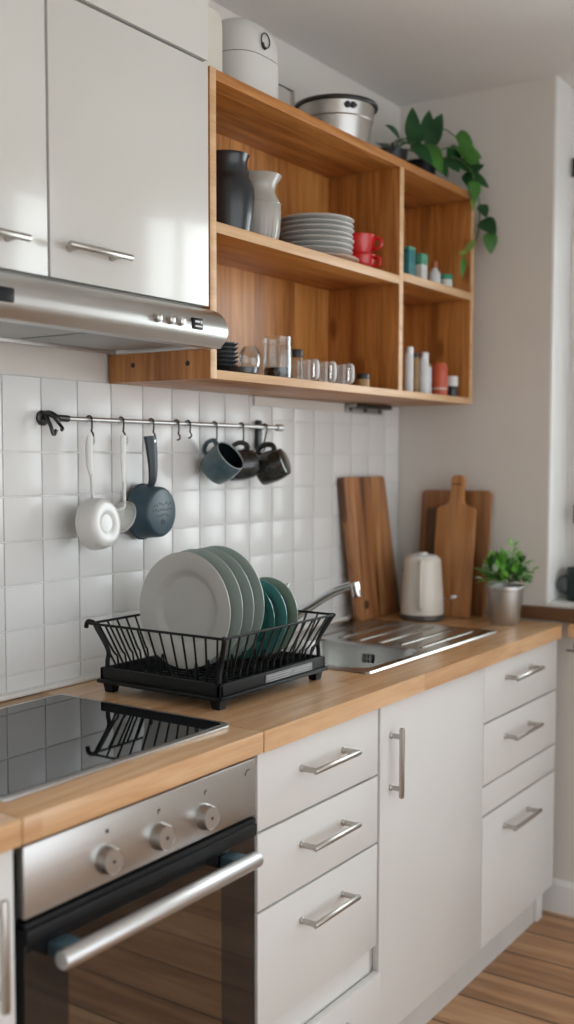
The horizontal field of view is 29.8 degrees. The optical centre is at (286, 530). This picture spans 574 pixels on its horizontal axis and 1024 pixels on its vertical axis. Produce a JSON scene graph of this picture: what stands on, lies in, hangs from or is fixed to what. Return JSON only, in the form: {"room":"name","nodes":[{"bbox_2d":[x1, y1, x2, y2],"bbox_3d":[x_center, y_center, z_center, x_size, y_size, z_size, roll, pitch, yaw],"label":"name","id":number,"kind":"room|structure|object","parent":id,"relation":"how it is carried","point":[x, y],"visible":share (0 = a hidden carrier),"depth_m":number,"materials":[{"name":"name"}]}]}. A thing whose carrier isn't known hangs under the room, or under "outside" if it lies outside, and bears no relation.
{"room":"kitchen","nodes":[
{"label":"kitchen","id":0,"kind":"room"},
{"bbox_2d":[0,0,399,382],"bbox_3d":[-0.902,0.003,2.014,0.120,2.688,4.800,3,5,34],"label":"wall","id":1,"kind":"structure","parent":0,"point":[299,72],"depth_m":3.12,"materials":[{"name":"paint"}]},
{"bbox_2d":[0,0,47,277],"bbox_3d":[-0.694,-0.724,1.849,0.350,0.526,0.497,3,5,34],"label":"upper cabinet","id":2,"kind":"object","parent":1,"relation":"attached to","point":[23,172],"visible":0.99,"depth_m":1.93,"materials":[{"name":"grey"}]},
{"bbox_2d":[41,0,208,307],"bbox_3d":[-0.419,-0.749,2.252,0.350,0.524,0.474,3,5,34],"label":"upper cabinet","id":3,"kind":"object","parent":1,"relation":"attached to","point":[127,109],"visible":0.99,"depth_m":2.14,"materials":[{"name":"grey"}]},
{"bbox_2d":[0,271,227,354],"bbox_3d":[-0.449,-0.433,2.189,0.359,0.088,0.646,3,5,34],"label":"hood","id":4,"kind":"object","parent":3,"relation":"attached to","point":[34,311],"visible":1,"depth_m":2.12,"materials":[{"name":"silver metal"}]},
{"bbox_2d":[191,317,202,329],"bbox_3d":[-0.190,-0.437,2.274,0.007,0.024,0.034,3,5,34],"label":"switch","id":5,"kind":"object","parent":4,"relation":"attached to","point":[196,322],"depth_m":2.27,"materials":[{"name":"black plastic"}]},
{"bbox_2d":[76,0,207,61],"bbox_3d":[-0.433,-1.185,2.233,0.313,0.335,0.474,3,5,34],"label":"upper cabinet","id":6,"kind":"object","parent":1,"relation":"attached to","point":[182,25],"visible":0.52,"depth_m":2.24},
{"bbox_2d":[0,374,398,693],"bbox_3d":[-0.457,0.000,2.554,0.009,0.701,3.008,3,5,34],"label":"tiled wall","id":7,"kind":"structure","parent":1,"relation":"attached to","point":[289,529],"depth_m":2.66,"materials":[{"name":"tile"}]},
{"bbox_2d":[36,410,284,449],"bbox_3d":[-0.280,-0.250,2.744,0.054,0.087,0.901,3,5,34],"label":"wall rail","id":8,"kind":"object","parent":7,"relation":"attached to","point":[42,417],"visible":0.96,"depth_m":2.59,"materials":[{"name":"grey metal"}]},
{"bbox_2d":[87,415,93,436],"bbox_3d":[-0.450,-0.238,2.464,0.025,0.054,0.004,3,5,34],"label":"hook","id":9,"kind":"object","parent":8,"relation":"hanging from","point":[90,416],"visible":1,"depth_m":2.46,"materials":[{"name":"metal"}]},
{"bbox_2d":[75,435,120,549],"bbox_3d":[-0.428,-0.086,2.456,0.059,0.263,0.120,2,4,25],"label":"saucepan","id":10,"kind":"object","parent":9,"relation":"hanging from","point":[97,520],"visible":1,"depth_m":2.44,"materials":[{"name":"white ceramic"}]},
{"bbox_2d":[75,498,120,549],"bbox_3d":[-0.427,-0.015,2.460,0.056,0.121,0.120,2,4,27],"label":"bowl","id":11,"kind":"object","parent":10,"relation":"on","point":[97,520],"depth_m":2.43,"materials":[{"name":"white ceramic"}]},
{"bbox_2d":[118,417,125,435],"bbox_3d":[-0.391,-0.244,2.550,0.025,0.052,0.004,3,5,34],"label":"hook","id":12,"kind":"object","parent":8,"relation":"hanging from","point":[119,417],"visible":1,"depth_m":2.54,"materials":[{"name":"metal"}]},
{"bbox_2d":[114,435,135,531],"bbox_3d":[-0.391,-0.112,2.555,0.044,0.228,0.074,3,5,34],"label":"ladle","id":13,"kind":"object","parent":12,"relation":"hanging from","point":[126,510],"visible":0.78,"depth_m":2.55,"materials":[{"name":"white ceramic"}]},
{"bbox_2d":[114,501,135,531],"bbox_3d":[-0.392,-0.035,2.561,0.043,0.073,0.074,3,5,34],"label":"bowl","id":14,"kind":"object","parent":13,"relation":"on","point":[126,509],"depth_m":2.58,"materials":[{"name":"ceramic"}]},
{"bbox_2d":[148,418,155,434],"bbox_3d":[-0.331,-0.250,2.639,0.025,0.052,0.004,3,5,34],"label":"hook","id":15,"kind":"object","parent":8,"relation":"hanging from","point":[152,419],"visible":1,"depth_m":2.63,"materials":[{"name":"metal"}]},
{"bbox_2d":[126,435,175,539],"bbox_3d":[-0.331,-0.105,2.642,0.067,0.256,0.139,2,4,28],"label":"saucepan","id":16,"kind":"object","parent":15,"relation":"hanging from","point":[155,505],"visible":0.99,"depth_m":2.62,"materials":[{"name":"blue metal"}]},
{"bbox_2d":[173,419,180,440],"bbox_3d":[-0.277,-0.255,2.717,0.025,0.054,0.004,3,5,34],"label":"hook","id":17,"kind":"object","parent":8,"relation":"hanging from","point":[177,420],"visible":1,"depth_m":2.71,"materials":[{"name":"metal"}]},
{"bbox_2d":[185,420,191,438],"bbox_3d":[-0.252,-0.260,2.754,0.025,0.048,0.004,3,5,34],"label":"hook","id":18,"kind":"object","parent":8,"relation":"hanging from","point":[189,421],"visible":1,"depth_m":2.75,"materials":[{"name":"metal"}]},
{"bbox_2d":[212,421,218,448],"bbox_3d":[-0.190,-0.251,2.846,0.025,0.078,0.004,3,5,34],"label":"hook","id":19,"kind":"object","parent":8,"relation":"hanging from","point":[213,421],"visible":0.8,"depth_m":2.84,"materials":[{"name":"metal"}]},
{"bbox_2d":[201,438,243,483],"bbox_3d":[-0.171,-0.183,2.841,0.112,0.122,0.096,3,5,34],"label":"mug","id":20,"kind":"object","parent":19,"relation":"hanging from","point":[220,465],"visible":1,"depth_m":2.82,"materials":[{"name":"blue ceramic"}]},
{"bbox_2d":[239,422,244,448],"bbox_3d":[-0.124,-0.258,2.943,0.025,0.076,0.004,3,5,34],"label":"hook","id":21,"kind":"object","parent":8,"relation":"hanging from","point":[240,422],"visible":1,"depth_m":2.94,"materials":[{"name":"metal"}]},
{"bbox_2d":[230,440,258,480],"bbox_3d":[-0.123,-0.192,2.950,0.082,0.111,0.086,-2,4,-24],"label":"mug","id":22,"kind":"object","parent":21,"relation":"hanging from","point":[250,469],"visible":0.62,"depth_m":2.92,"materials":[{"name":"ceramic"}]},
{"bbox_2d":[262,423,267,451],"bbox_3d":[-0.066,-0.262,3.027,0.025,0.080,0.020,3,5,34],"label":"hook","id":23,"kind":"object","parent":8,"relation":"hanging from","point":[264,423],"visible":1,"depth_m":3.02,"materials":[{"name":"metal"}]},
{"bbox_2d":[255,442,290,484],"bbox_3d":[-0.042,-0.188,3.008,0.103,0.122,0.090,1,4,19],"label":"mug","id":24,"kind":"object","parent":23,"relation":"hanging from","point":[274,464],"visible":0.88,"depth_m":2.98,"materials":[{"name":"ceramic"}]},
{"bbox_2d":[0,603,400,701],"bbox_3d":[-0.249,0.324,2.864,0.030,0.012,2.302,3,5,34],"label":"trim","id":25,"kind":"structure","parent":7,"relation":"attached to","point":[84,678],"depth_m":2.46,"materials":[{"name":"white paint"}]},
{"bbox_2d":[253,396,344,411],"bbox_3d":[0.044,-0.382,3.253,0.008,0.028,0.490,3,5,34],"label":"trim","id":26,"kind":"structure","parent":7,"relation":"attached to","point":[257,400],"depth_m":3.23,"materials":[{"name":"paint"}]},
{"bbox_2d":[344,403,391,414],"bbox_3d":[0.269,-0.400,3.547,0.048,0.030,0.240,3,5,34],"label":"shelf bracket","id":27,"kind":"object","parent":7,"relation":"attached to","point":[358,408],"visible":1,"depth_m":3.52,"materials":[{"name":"silver metal"}]},
{"bbox_2d":[109,66,474,406],"bbox_3d":[0.093,-0.721,3.032,0.307,0.678,1.383,3,5,34],"label":"shelf unit","id":28,"kind":"object","parent":1,"relation":"attached to","point":[273,296],"visible":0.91,"depth_m":3.08,"materials":[{"name":"brown wood"}]},
{"bbox_2d":[203,5,221,71],"bbox_3d":[-0.228,-1.115,2.497,0.125,0.178,0.107,3,5,34],"label":"canister","id":29,"kind":"object","parent":28,"relation":"on","point":[214,60],"visible":0.09,"depth_m":2.48,"materials":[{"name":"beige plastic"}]},
{"bbox_2d":[216,149,254,230],"bbox_3d":[-0.143,-0.799,2.586,0.132,0.197,0.132,-1,4,-14],"label":"pitcher","id":30,"kind":"object","parent":28,"relation":"on","point":[235,196],"visible":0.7,"depth_m":2.53,"materials":[{"name":"grey ceramic"}]},
{"bbox_2d":[228,367,257,373],"bbox_3d":[-0.104,-0.379,2.560,0.072,0.016,0.072,3,5,34],"label":"dish","id":31,"kind":"object","parent":28,"relation":"on","point":[252,370],"visible":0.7,"depth_m":2.53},
{"bbox_2d":[221,18,277,98],"bbox_3d":[-0.129,-1.141,2.666,0.207,0.209,0.188,3,5,34],"label":"bin","id":32,"kind":"object","parent":28,"relation":"on","point":[249,51],"visible":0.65,"depth_m":2.57,"materials":[{"name":"white plastic"}]},
{"bbox_2d":[249,170,281,239],"bbox_3d":[-0.072,-0.802,2.726,0.119,0.184,0.119,3,5,34],"label":"vase","id":33,"kind":"object","parent":28,"relation":"on","point":[267,207],"visible":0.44,"depth_m":2.68,"materials":[{"name":"grey ceramic"}]},
{"bbox_2d":[264,367,290,377],"bbox_3d":[-0.023,-0.435,2.726,0.074,0.106,0.074,3,5,34],"label":"glass jar","id":34,"kind":"object","parent":28,"relation":"on","point":[271,371],"visible":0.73,"depth_m":2.70,"materials":[{"name":"glass"}]},
{"bbox_2d":[278,83,294,106],"bbox_3d":[-0.029,-1.131,2.936,0.050,0.154,0.107,3,5,34],"label":"wire frame","id":35,"kind":"object","parent":28,"relation":"on","point":[292,92],"visible":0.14,"depth_m":2.96,"materials":[{"name":"grey"}]},
{"bbox_2d":[285,350,291,377],"bbox_3d":[0.004,-0.428,2.792,0.017,0.082,0.017,3,5,34],"label":"pepper mill","id":36,"kind":"object","parent":28,"relation":"on","point":[288,355],"visible":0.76,"depth_m":2.79,"materials":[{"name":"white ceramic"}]},
{"bbox_2d":[289,349,302,357],"bbox_3d":[0.024,-0.449,2.972,0.042,0.100,0.042,3,5,34],"label":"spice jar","id":37,"kind":"object","parent":28,"relation":"on","point":[296,353],"visible":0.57,"depth_m":2.95,"materials":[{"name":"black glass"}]},
{"bbox_2d":[311,359,318,380],"bbox_3d":[0.053,-0.421,2.839,0.051,0.062,0.065,-1,4,-15],"label":"glass mug","id":38,"kind":"object","parent":28,"relation":"on","point":[315,361],"visible":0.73,"depth_m":2.81,"materials":[{"name":"clear glass"}]},
{"bbox_2d":[329,361,336,382],"bbox_3d":[0.101,-0.425,2.909,0.051,0.062,0.065,-1,4,-15],"label":"glass mug","id":39,"kind":"object","parent":28,"relation":"on","point":[334,370],"visible":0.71,"depth_m":2.88,"materials":[{"name":"clear glass"}]},
{"bbox_2d":[295,93,377,143],"bbox_3d":[0.138,-1.134,3.066,0.241,0.141,0.241,3,5,34],"label":"stock pot","id":40,"kind":"object","parent":28,"relation":"on","point":[352,114],"visible":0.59,"depth_m":2.97,"materials":[{"name":"silver metal"}]},
{"bbox_2d":[322,252,358,262],"bbox_3d":[0.081,-0.733,2.951,0.232,0.016,0.232,3,5,34],"label":"plate","id":41,"kind":"object","parent":28,"relation":"on","point":[343,256],"visible":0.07,"depth_m":2.87,"materials":[{"name":"white ceramic"}]},
{"bbox_2d":[301,245,352,254],"bbox_3d":[0.075,-0.753,2.948,0.210,0.016,0.210,3,5,34],"label":"plate","id":42,"kind":"object","parent":41,"relation":"on","point":[320,248],"visible":0.21,"depth_m":2.87,"materials":[{"name":"ceramic"}]},
{"bbox_2d":[288,240,352,249],"bbox_3d":[0.077,-0.767,2.948,0.210,0.016,0.210,3,5,34],"label":"plate","id":43,"kind":"object","parent":42,"relation":"on","point":[301,242],"visible":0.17,"depth_m":2.86,"materials":[{"name":"ceramic"}]},
{"bbox_2d":[280,234,353,244],"bbox_3d":[0.079,-0.780,2.942,0.210,0.016,0.210,3,5,34],"label":"plate","id":44,"kind":"object","parent":43,"relation":"on","point":[350,241],"visible":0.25,"depth_m":2.86,"materials":[{"name":"ceramic"}]},
{"bbox_2d":[279,229,352,239],"bbox_3d":[0.075,-0.794,2.943,0.210,0.016,0.210,3,5,34],"label":"plate","id":45,"kind":"object","parent":44,"relation":"on","point":[300,231],"visible":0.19,"depth_m":2.86,"materials":[{"name":"ceramic"}]},
{"bbox_2d":[280,223,353,234],"bbox_3d":[0.078,-0.808,2.941,0.210,0.016,0.210,3,5,34],"label":"plate","id":46,"kind":"object","parent":45,"relation":"on","point":[309,225],"visible":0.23,"depth_m":2.86,"materials":[{"name":"ceramic"}]},
{"bbox_2d":[280,218,353,228],"bbox_3d":[0.078,-0.823,2.944,0.210,0.016,0.210,3,5,34],"label":"plate","id":47,"kind":"object","parent":46,"relation":"on","point":[308,220],"visible":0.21,"depth_m":2.86,"materials":[{"name":"ceramic"}]},
{"bbox_2d":[281,213,353,223],"bbox_3d":[0.078,-0.836,2.941,0.210,0.016,0.210,3,5,34],"label":"plate","id":48,"kind":"object","parent":47,"relation":"on","point":[300,215],"visible":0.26,"depth_m":2.86,"materials":[{"name":"ceramic"}]},
{"bbox_2d":[346,363,353,384],"bbox_3d":[0.153,-0.430,2.976,0.051,0.062,0.065,-1,4,-15],"label":"glass mug","id":49,"kind":"object","parent":28,"relation":"on","point":[351,366],"visible":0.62,"depth_m":2.95,"materials":[{"name":"clear glass"}]},
{"bbox_2d":[356,373,369,386],"bbox_3d":[0.215,-0.426,3.069,0.039,0.042,0.039,3,5,34],"label":"spice jar","id":50,"kind":"object","parent":28,"relation":"on","point":[362,379],"visible":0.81,"depth_m":3.05,"materials":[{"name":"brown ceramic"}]},
{"bbox_2d":[351,253,380,267],"bbox_3d":[0.206,-0.762,3.102,0.110,0.054,0.110,-1,4,-9],"label":"cup","id":51,"kind":"object","parent":28,"relation":"on","point":[367,259],"visible":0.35,"depth_m":3.06,"materials":[{"name":"red ceramic"}]},
{"bbox_2d":[351,232,382,253],"bbox_3d":[0.206,-0.817,3.098,0.104,0.058,0.104,-2,4,-26],"label":"cup","id":52,"kind":"object","parent":51,"relation":"on","point":[363,242],"visible":0.6,"depth_m":3.06,"materials":[{"name":"red ceramic"}]},
{"bbox_2d":[404,347,413,391],"bbox_3d":[0.367,-0.487,3.262,0.029,0.138,0.029,3,5,34],"label":"bottle","id":53,"kind":"object","parent":28,"relation":"on","point":[408,351],"visible":0.76,"depth_m":3.25,"materials":[{"name":"grey plastic"}]},
{"bbox_2d":[376,107,442,172],"bbox_3d":[0.369,-1.202,3.368,0.217,0.238,0.240,-1,4,-13],"label":"leafy plant","id":54,"kind":"object","parent":28,"relation":"on","point":[430,153],"visible":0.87,"depth_m":3.33,"materials":[{"name":"green plant"}]},
{"bbox_2d":[403,246,415,275],"bbox_3d":[0.368,-0.812,3.294,0.035,0.106,0.043,3,5,34],"label":"tin","id":55,"kind":"object","parent":28,"relation":"on","point":[409,251],"visible":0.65,"depth_m":3.27,"materials":[{"name":"metal"}]},
{"bbox_2d":[413,353,418,391],"bbox_3d":[0.393,-0.485,3.327,0.027,0.126,0.027,3,5,34],"label":"bottle","id":56,"kind":"object","parent":28,"relation":"on","point":[415,355],"visible":0.56,"depth_m":3.31,"materials":[{"name":"brown glass"}]},
{"bbox_2d":[415,253,427,278],"bbox_3d":[0.415,-0.811,3.353,0.033,0.096,0.041,3,5,34],"label":"tin","id":57,"kind":"object","parent":28,"relation":"on","point":[421,259],"visible":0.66,"depth_m":3.34,"materials":[{"name":"metal"}]},
{"bbox_2d":[418,352,428,392],"bbox_3d":[0.423,-0.488,3.343,0.033,0.130,0.033,3,5,34],"label":"bottle","id":58,"kind":"object","parent":28,"relation":"on","point":[423,357],"visible":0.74,"depth_m":3.33,"materials":[{"name":"grey plastic"}]},
{"bbox_2d":[429,364,431,393],"bbox_3d":[0.446,-0.477,3.410,0.022,0.100,0.022,3,5,34],"label":"bottle","id":59,"kind":"object","parent":28,"relation":"on","point":[430,367],"visible":0.26,"depth_m":3.40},
{"bbox_2d":[428,261,440,282],"bbox_3d":[0.466,-0.809,3.411,0.039,0.084,0.039,3,5,34],"label":"bottle","id":60,"kind":"object","parent":28,"relation":"on","point":[434,275],"visible":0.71,"depth_m":3.40,"materials":[{"name":"ceramic"}]},
{"bbox_2d":[431,363,447,395],"bbox_3d":[0.486,-0.481,3.436,0.054,0.104,0.054,3,5,34],"label":"can","id":61,"kind":"object","parent":28,"relation":"on","point":[439,386],"visible":0.79,"depth_m":3.41,"materials":[{"name":"red metal"}]},
{"bbox_2d":[440,274,452,286],"bbox_3d":[0.509,-0.797,3.470,0.047,0.052,0.047,3,5,34],"label":"tub","id":62,"kind":"object","parent":28,"relation":"on","point":[446,279],"visible":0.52,"depth_m":3.45,"materials":[{"name":"white plastic"}]},
{"bbox_2d":[407,110,497,277],"bbox_3d":[0.520,-1.070,3.481,0.272,0.539,0.213,3,5,34],"label":"trailing plant","id":63,"kind":"object","parent":28,"relation":"on","point":[469,162],"visible":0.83,"depth_m":3.46,"materials":[{"name":"green plant"}]},
{"bbox_2d":[448,376,457,396],"bbox_3d":[0.534,-0.468,3.505,0.043,0.068,0.043,3,5,34],"label":"spice jar","id":64,"kind":"object","parent":28,"relation":"on","point":[452,380],"visible":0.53,"depth_m":3.49,"materials":[{"name":"grey ceramic"}]},
{"bbox_2d":[211,0,573,106],"bbox_3d":[1.080,-1.295,0.728,4.700,0.080,5.050,3,5,34],"label":"ceiling","id":65,"kind":"structure","parent":0,"point":[405,52],"depth_m":3.11,"materials":[{"name":"paint"}]},
{"bbox_2d":[397,76,573,882],"bbox_3d":[2.349,-0.031,2.596,4.600,2.688,0.218,3,5,34],"label":"wall","id":66,"kind":"structure","parent":0,"point":[499,441],"depth_m":3.53,"materials":[{"name":"paint"}]},
{"bbox_2d":[520,605,573,622],"bbox_3d":[1.537,0.300,3.026,2.000,0.042,0.022,3,5,34],"label":"trim","id":67,"kind":"structure","parent":66,"relation":"attached to","point":[527,611],"depth_m":3.48,"materials":[{"name":"wood"}]},
{"bbox_2d":[542,878,573,916],"bbox_3d":[2.513,1.273,2.428,4.040,0.108,0.016,3,5,34],"label":"baseboard","id":68,"kind":"structure","parent":66,"relation":"attached to","point":[558,898],"depth_m":3.52,"materials":[{"name":"white paint"}]},
{"bbox_2d":[546,76,573,601],"bbox_3d":[0.908,-0.604,3.543,0.007,1.676,0.215,3,5,34],"label":"window frame","id":69,"kind":"structure","parent":66,"relation":"attached to","point":[564,93],"depth_m":3.51,"materials":[{"name":"white paint"}]},
{"bbox_2d":[546,597,573,608],"bbox_3d":[1.501,0.261,3.190,1.448,0.014,0.224,3,5,34],"label":"trim","id":70,"kind":"structure","parent":66,"relation":"attached to","point":[562,602],"depth_m":3.49,"materials":[{"name":"white paint"}]},
{"bbox_2d":[557,567,573,601],"bbox_3d":[0.951,0.175,3.553,0.101,0.108,0.085,3,5,34],"label":"mug","id":71,"kind":"object","parent":70,"relation":"on","point":[570,570],"visible":1,"depth_m":3.54,"materials":[{"name":"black ceramic"}]},
{"bbox_2d":[565,158,573,596],"bbox_3d":[1.544,-0.469,3.204,1.448,1.442,0.113,3,5,34],"label":"window","id":72,"kind":"structure","parent":66,"relation":"in","point":[569,560],"depth_m":3.59,"materials":[{"name":"white paint"}]},
{"bbox_2d":[568,623,573,637],"bbox_3d":[1.629,0.349,2.946,1.755,0.042,0.054,3,5,34],"label":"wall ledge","id":73,"kind":"object","parent":66,"relation":"attached to","point":[570,626],"visible":1,"depth_m":3.41,"materials":[{"name":"brown wood"}]},
{"bbox_2d":[426,910,573,1023],"bbox_3d":[1.076,1.457,0.912,4.700,0.060,5.050,3,5,34],"label":"floor","id":74,"kind":"structure","parent":0,"point":[531,981],"depth_m":3.05,"materials":[{"name":"brown wood"}]},
{"bbox_2d":[0,849,14,1023],"bbox_3d":[-0.799,0.923,1.519,0.628,0.917,0.598,3,5,34],"label":"base cabinet","id":75,"kind":"object","parent":74,"relation":"on","point":[7,968],"visible":0.89,"depth_m":1.56,"materials":[{"name":"grey"}]},
{"bbox_2d":[0,813,21,853],"bbox_3d":[-0.818,0.443,1.488,0.626,0.042,0.619,3,5,34],"label":"countertop","id":76,"kind":"structure","parent":75,"relation":"on","point":[10,826],"depth_m":1.55,"materials":[{"name":"brown wood"}]},
{"bbox_2d":[13,757,262,1023],"bbox_3d":[-0.434,0.891,2.003,0.616,0.917,0.592,3,5,34],"label":"oven","id":77,"kind":"object","parent":74,"relation":"on","point":[142,911],"visible":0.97,"depth_m":1.82,"materials":[{"name":"metal"}]},
{"bbox_2d":[0,693,262,844],"bbox_3d":[-0.473,0.409,1.994,0.626,0.042,0.604,3,5,34],"label":"countertop","id":78,"kind":"structure","parent":77,"relation":"on","point":[46,812],"depth_m":1.78,"materials":[{"name":"brown wood"}]},
{"bbox_2d":[0,694,228,802],"bbox_3d":[-0.467,0.385,2.002,0.480,0.006,0.584,3,5,34],"label":"cooktop","id":79,"kind":"object","parent":78,"relation":"in","point":[49,741],"visible":1,"depth_m":2.00,"materials":[{"name":"black glass"}]},
{"bbox_2d":[250,709,380,1023],"bbox_3d":[-0.145,0.861,2.461,0.648,0.917,0.480,3,5,34],"label":"base cabinet","id":80,"kind":"object","parent":74,"relation":"on","point":[315,814],"visible":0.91,"depth_m":2.28,"materials":[{"name":"grey"}]},
{"bbox_2d":[370,668,483,1023],"bbox_3d":[0.147,0.832,2.906,0.628,0.917,0.586,3,5,34],"label":"base cabinet","id":81,"kind":"object","parent":74,"relation":"on","point":[430,774],"visible":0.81,"depth_m":2.72,"materials":[{"name":"grey"}]},
{"bbox_2d":[467,640,556,984],"bbox_3d":[0.473,0.801,3.377,0.636,0.917,0.561,3,5,34],"label":"base cabinet","id":82,"kind":"object","parent":74,"relation":"on","point":[519,716],"visible":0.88,"depth_m":3.19,"materials":[{"name":"grey"}]},
{"bbox_2d":[40,607,561,752],"bbox_3d":[0.174,0.347,2.942,0.626,0.042,1.693,3,5,34],"label":"countertop","id":83,"kind":"structure","parent":82,"relation":"on","point":[291,711],"depth_m":2.45,"materials":[{"name":"brown wood"}]},
{"bbox_2d":[84,610,335,710],"bbox_3d":[-0.172,0.274,2.489,0.405,0.162,0.434,3,5,34],"label":"dish rack","id":84,"kind":"object","parent":83,"relation":"on","point":[219,682],"visible":0.73,"depth_m":2.38,"materials":[{"name":"black plastic"}]},
{"bbox_2d":[140,552,230,668],"bbox_3d":[-0.225,0.178,2.425,0.262,0.262,0.024,3,3,34],"label":"plate","id":85,"kind":"object","parent":84,"relation":"in","point":[182,592],"visible":0.88,"depth_m":2.43,"materials":[{"name":"ceramic"}]},
{"bbox_2d":[181,549,242,665],"bbox_3d":[-0.201,0.173,2.462,0.266,0.266,0.024,3,3,34],"label":"plate","id":86,"kind":"object","parent":84,"relation":"in","point":[231,584],"visible":0.15,"depth_m":2.40,"materials":[{"name":"ceramic"}]},
{"bbox_2d":[97,650,327,701],"bbox_3d":[-0.164,0.317,2.486,0.352,0.035,0.418,3,5,34],"label":"tray","id":87,"kind":"object","parent":84,"relation":"on","point":[209,686],"depth_m":2.38,"materials":[{"name":"black plastic"}]},
{"bbox_2d":[198,548,253,662],"bbox_3d":[-0.177,0.171,2.496,0.266,0.266,0.024,3,3,34],"label":"plate","id":88,"kind":"object","parent":84,"relation":"in","point":[243,582],"visible":0.16,"depth_m":2.43,"materials":[{"name":"ceramic"}]},
{"bbox_2d":[205,546,264,659],"bbox_3d":[-0.156,0.168,2.527,0.268,0.268,0.024,3,3,34],"label":"plate","id":89,"kind":"object","parent":84,"relation":"in","point":[251,574],"visible":0.14,"depth_m":2.46,"materials":[{"name":"ceramic"}]},
{"bbox_2d":[237,591,274,657],"bbox_3d":[-0.096,0.208,2.547,0.180,0.179,0.046,3,5,34],"label":"plate","id":90,"kind":"object","parent":84,"relation":"in","point":[269,617],"visible":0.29,"depth_m":2.51,"materials":[{"name":"teal ceramic"}]},
{"bbox_2d":[254,579,286,656],"bbox_3d":[-0.071,0.206,2.571,0.184,0.183,0.038,3,5,34],"label":"plate","id":91,"kind":"object","parent":84,"relation":"on","point":[279,607],"visible":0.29,"depth_m":2.54,"materials":[{"name":"teal ceramic"}]},
{"bbox_2d":[259,577,297,654],"bbox_3d":[-0.047,0.203,2.593,0.186,0.185,0.041,3,5,34],"label":"plate","id":92,"kind":"object","parent":84,"relation":"in","point":[290,602],"visible":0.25,"depth_m":2.56,"materials":[{"name":"green ceramic"}]},
{"bbox_2d":[284,582,361,619],"bbox_3d":[0.075,0.227,3.026,0.264,0.177,0.088,2,4,27],"label":"tap","id":93,"kind":"object","parent":83,"relation":"on","point":[354,587],"visible":0.42,"depth_m":3.01,"materials":[{"name":"silver metal"}]},
{"bbox_2d":[337,476,399,620],"bbox_3d":[0.273,0.053,3.563,0.067,0.464,0.310,3,5,34],"label":"cutting board","id":94,"kind":"object","parent":83,"relation":"on","point":[363,500],"visible":1,"depth_m":3.54,"materials":[{"name":"brown wood"}]},
{"bbox_2d":[282,618,496,673],"bbox_3d":[0.219,0.394,3.076,0.482,0.165,0.786,3,5,34],"label":"sink","id":95,"kind":"object","parent":83,"relation":"in","point":[370,645],"visible":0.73,"depth_m":3.10,"materials":[{"name":"silver metal"}]},
{"bbox_2d":[361,654,371,662],"bbox_3d":[0.223,0.358,3.026,0.032,0.022,0.002,3,5,34],"label":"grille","id":96,"kind":"object","parent":95,"relation":"attached to","point":[365,658],"depth_m":3.03,"materials":[{"name":"black metal"}]},
{"bbox_2d":[400,552,457,621],"bbox_3d":[0.450,0.178,3.511,0.149,0.219,0.167,-3,5,-35],"label":"kettle","id":97,"kind":"object","parent":83,"relation":"on","point":[422,600],"visible":1,"depth_m":3.46,"materials":[{"name":"plastic"}]},
{"bbox_2d":[443,594,457,600],"bbox_3d":[0.525,0.216,3.498,0.060,0.025,0.025,2,4,24],"label":"switch","id":98,"kind":"object","parent":97,"relation":"attached to","point":[453,597],"depth_m":3.49,"materials":[{"name":"silver metal"}]},
{"bbox_2d":[434,475,476,617],"bbox_3d":[0.556,0.050,3.580,0.140,0.469,0.073,3,5,34],"label":"paddle board","id":99,"kind":"object","parent":83,"relation":"on","point":[456,520],"visible":0.88,"depth_m":3.57,"materials":[{"name":"brown wood"}]},
{"bbox_2d":[419,490,492,616],"bbox_3d":[0.563,0.071,3.642,0.256,0.417,0.061,3,5,34],"label":"cutting board","id":100,"kind":"object","parent":83,"relation":"on","point":[482,501],"visible":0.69,"depth_m":3.58,"materials":[{"name":"brown wood"}]},
{"bbox_2d":[472,538,539,624],"bbox_3d":[0.698,0.158,3.422,0.199,0.273,0.222,1,4,20],"label":"potted herb","id":101,"kind":"object","parent":83,"relation":"on","point":[505,599],"visible":1,"depth_m":3.38,"materials":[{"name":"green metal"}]},
{"bbox_2d":[487,583,524,624],"bbox_3d":[0.693,0.233,3.426,0.119,0.122,0.119,3,5,34],"label":"pot","id":102,"kind":"object","parent":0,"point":[505,599],"depth_m":3.38,"materials":[{"name":"silver metal"}]},
{"bbox_3d":[-0.156,-0.381,2.615,0.086,0.012,0.086,3,5,34],"label":"dish","id":103,"kind":"object","parent":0,"visible":0},
{"bbox_2d":[217,364,237,369],"bbox_3d":[-0.156,-0.394,2.614,0.076,0.015,0.076,3,5,34],"label":"saucer","id":104,"kind":"object","parent":103,"relation":"on","point":[219,366],"visible":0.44,"depth_m":2.58,"materials":[{"name":"ceramic"}]},
{"bbox_2d":[217,359,237,363],"bbox_3d":[-0.156,-0.405,2.613,0.076,0.015,0.076,3,5,34],"label":"saucer","id":105,"kind":"object","parent":104,"relation":"on","point":[219,361],"visible":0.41,"depth_m":2.58,"materials":[{"name":"ceramic"}]},
{"bbox_2d":[217,355,237,359],"bbox_3d":[-0.156,-0.415,2.612,0.076,0.015,0.076,3,5,34],"label":"saucer","id":106,"kind":"object","parent":105,"relation":"on","point":[231,357],"visible":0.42,"depth_m":2.58,"materials":[{"name":"ceramic"}]},
{"bbox_2d":[217,350,237,354],"bbox_3d":[-0.156,-0.426,2.612,0.076,0.015,0.076,3,5,34],"label":"saucer","id":107,"kind":"object","parent":106,"relation":"on","point":[219,352],"visible":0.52,"depth_m":2.58,"materials":[{"name":"ceramic"}]},
{"bbox_2d":[217,346,237,350],"bbox_3d":[-0.156,-0.436,2.611,0.076,0.015,0.076,3,5,34],"label":"saucer","id":108,"kind":"object","parent":107,"relation":"on","point":[228,348],"visible":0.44,"depth_m":2.58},
{"bbox_2d":[223,342,237,346],"bbox_3d":[-0.156,-0.447,2.610,0.076,0.015,0.076,3,5,34],"label":"saucer","id":109,"kind":"object","parent":108,"relation":"on","point":[234,344],"visible":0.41,"depth_m":2.58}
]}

